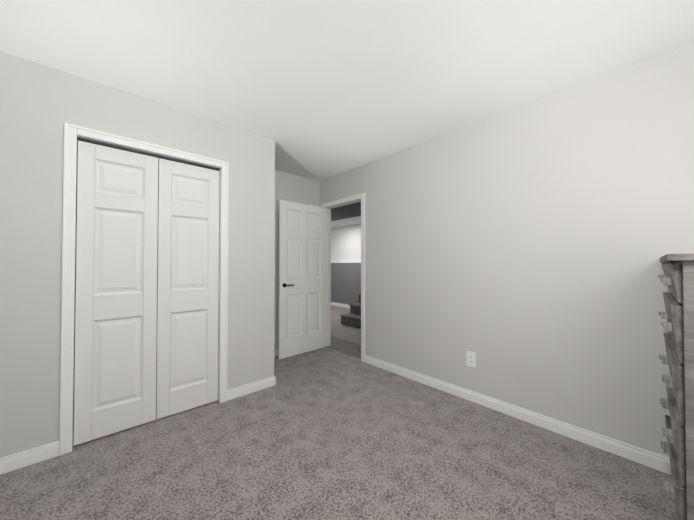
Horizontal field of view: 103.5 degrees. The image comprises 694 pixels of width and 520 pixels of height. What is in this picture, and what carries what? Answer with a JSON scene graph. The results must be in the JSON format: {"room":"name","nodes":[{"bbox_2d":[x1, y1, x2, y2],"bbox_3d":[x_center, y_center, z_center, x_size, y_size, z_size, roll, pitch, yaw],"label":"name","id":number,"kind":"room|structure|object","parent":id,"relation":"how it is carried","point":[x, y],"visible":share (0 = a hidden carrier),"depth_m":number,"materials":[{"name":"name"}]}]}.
{"room":"bedroom","nodes":[
{"label":"bedroom","id":0,"kind":"room"},
{"bbox_2d":[74,145,158,373],"bbox_3d":[-1.737,0.019,2.419,1.510,2.460,0.650,1,-1,-42],"label":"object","id":1,"kind":"structure","parent":0,"point":[75,284],"depth_m":2.30,"materials":[{"name":"grey paint"}]},
{"bbox_2d":[0,51,274,457],"bbox_3d":[-2.290,0.005,1.408,4.130,2.460,0.100,1,-1,-42],"label":"wall","id":2,"kind":"structure","parent":0,"point":[40,105],"depth_m":1.73,"materials":[{"name":"grey paint"}]},
{"bbox_2d":[0,441,58,474],"bbox_3d":[-2.754,1.181,0.891,2.511,0.092,0.015,1,-1,-42],"label":"baseboard","id":3,"kind":"structure","parent":2,"relation":"attached to","point":[16,461],"depth_m":1.65,"materials":[{"name":"white wood"}]},
{"bbox_2d":[73,140,157,445],"bbox_3d":[-1.649,0.215,1.983,0.449,2.032,0.030,1,-1,-42],"label":"closet door","id":4,"kind":"structure","parent":2,"relation":"in","point":[116,300],"depth_m":1.96,"materials":[{"name":"white wood"}]},
{"bbox_2d":[59,123,228,455],"bbox_3d":[-1.478,0.183,2.132,1.027,2.125,0.121,1,-1,-42],"label":"trim","id":5,"kind":"structure","parent":2,"relation":"attached to","point":[72,132],"depth_m":1.79,"materials":[{"name":"white wood"}]},
{"bbox_2d":[77,137,219,170],"bbox_3d":[-1.481,-0.805,2.150,0.906,0.029,0.034,1,-1,-42],"label":"door track","id":6,"kind":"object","parent":2,"relation":"attached to","point":[136,151],"depth_m":2.07,"materials":[{"name":"grey metal"}]},
{"bbox_2d":[156,158,218,419],"bbox_3d":[-1.314,0.220,2.288,0.449,2.032,0.030,1,-1,-42],"label":"closet door","id":7,"kind":"structure","parent":2,"relation":"in","point":[187,293],"depth_m":2.26,"materials":[{"name":"white wood"}]},
{"bbox_2d":[227,377,271,400],"bbox_3d":[-0.900,1.206,2.580,0.451,0.092,0.015,1,-1,-42],"label":"baseboard","id":8,"kind":"structure","parent":2,"relation":"attached to","point":[249,388],"depth_m":2.56,"materials":[{"name":"white wood"}]},
{"bbox_2d":[272,376,275,385],"bbox_3d":[-0.974,1.212,3.019,0.019,0.092,0.765,1,-1,-42],"label":"baseboard","id":9,"kind":"structure","parent":2,"relation":"attached to","point":[273,378],"depth_m":2.73,"materials":[{"name":"white wood"}]},
{"bbox_2d":[274,170,319,348],"bbox_3d":[-0.831,0.039,3.793,1.240,2.460,0.100,1,-1,-42],"label":"wall","id":10,"kind":"structure","parent":0,"point":[295,188],"depth_m":3.74,"materials":[{"name":"grey paint"}]},
{"bbox_2d":[275,142,318,180],"bbox_3d":[-0.572,-1.236,3.452,1.140,0.080,0.780,1,-1,-42],"label":"ceiling","id":11,"kind":"structure","parent":0,"point":[286,162],"depth_m":3.46,"materials":[{"name":"white paint"}]},
{"bbox_2d":[0,305,677,519],"bbox_3d":[-1.534,1.295,3.506,8.100,0.060,8.850,1,-1,-42],"label":"floor","id":12,"kind":"structure","parent":0,"point":[325,433],"depth_m":1.64,"materials":[{"name":"carpet"}]},
{"bbox_2d":[328,336,360,358],"bbox_3d":[0.145,1.268,3.839,0.430,0.004,1.860,1,-1,-42],"label":"threshold","id":13,"kind":"object","parent":12,"relation":"on","point":[347,347],"visible":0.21,"depth_m":3.97,"materials":[{"name":"carpet"}]},
{"bbox_2d":[340,294,360,328],"bbox_3d":[0.675,0.820,5.580,1.280,0.950,1.038,1,-1,-42],"label":"stairs","id":14,"kind":"structure","parent":12,"relation":"on","point":[352,318],"depth_m":5.45,"materials":[{"name":"carpet"}]},
{"bbox_2d":[658,254,693,519],"bbox_3d":[1.688,0.605,1.139,0.860,1.252,0.504,1,-1,-42],"label":"dresser","id":15,"kind":"object","parent":12,"relation":"on","point":[677,278],"visible":1,"depth_m":1.05,"materials":[{"name":"grey wood"}]},
{"bbox_2d":[331,223,360,304],"bbox_3d":[1.386,0.154,6.184,0.200,2.300,8.650,1,-1,-42],"label":"wall","id":16,"kind":"structure","parent":0,"point":[345,264],"depth_m":7.66,"materials":[{"name":"paint"}]},
{"bbox_2d":[331,302,349,308],"bbox_3d":[1.313,1.253,6.102,0.015,0.100,8.650,1,-1,-42],"label":"baseboard","id":17,"kind":"structure","parent":16,"relation":"attached to","point":[332,303],"depth_m":7.73,"materials":[{"name":"white wood"}]},
{"bbox_2d":[331,216,360,227],"bbox_3d":[0.451,-1.048,5.349,2.730,0.080,8.850,1,-1,-42],"label":"ceiling","id":18,"kind":"structure","parent":0,"point":[347,221],"depth_m":7.17,"materials":[{"name":"white paint"}]},
{"bbox_2d":[331,202,360,220],"bbox_3d":[-0.152,-0.926,4.798,1.100,0.180,8.650,1,-1,-42],"label":"ceiling soffit","id":19,"kind":"structure","parent":0,"point":[346,211],"depth_m":4.72,"materials":[{"name":"paint"}]},
{"bbox_2d":[0,0,693,180],"bbox_3d":[-1.010,-1.272,0.942,5.370,0.080,4.100,1,-1,-42],"label":"ceiling","id":20,"kind":"structure","parent":0,"point":[320,90],"depth_m":1.63,"materials":[{"name":"white paint"}]},
{"bbox_2d":[320,42,693,457],"bbox_3d":[0.971,0.023,2.662,0.100,2.460,4.000,1,-1,-42],"label":"wall","id":21,"kind":"structure","parent":0,"point":[520,251],"depth_m":2.02,"materials":[{"name":"grey paint"}]},
{"bbox_2d":[278,200,325,358],"bbox_3d":[-0.587,0.246,3.728,0.752,2.020,0.140,1,-1,-43],"label":"entry door","id":22,"kind":"structure","parent":21,"relation":"in","point":[302,287],"depth_m":3.68,"materials":[{"name":"white wood"}]},
{"bbox_2d":[321,193,364,361],"bbox_3d":[-0.033,0.219,3.760,0.142,2.101,0.881,1,-1,-42],"label":"door frame","id":23,"kind":"structure","parent":21,"relation":"attached to","point":[328,206],"depth_m":3.74,"materials":[{"name":"white wood"}]},
{"bbox_2d":[466,351,475,367],"bbox_3d":[1.099,0.880,2.428,0.008,0.132,0.084,1,-1,-42],"label":"electrical outlet plate","id":24,"kind":"object","parent":21,"relation":"attached to","point":[470,359],"visible":1,"depth_m":2.42,"materials":[{"name":"white plastic"}]},
{"bbox_2d":[365,355,671,474],"bbox_3d":[1.204,1.202,2.302,0.015,0.092,2.920,1,-1,-42],"label":"baseboard","id":25,"kind":"structure","parent":21,"relation":"attached to","point":[661,463],"depth_m":2.02,"materials":[{"name":"white wood"}]}
]}

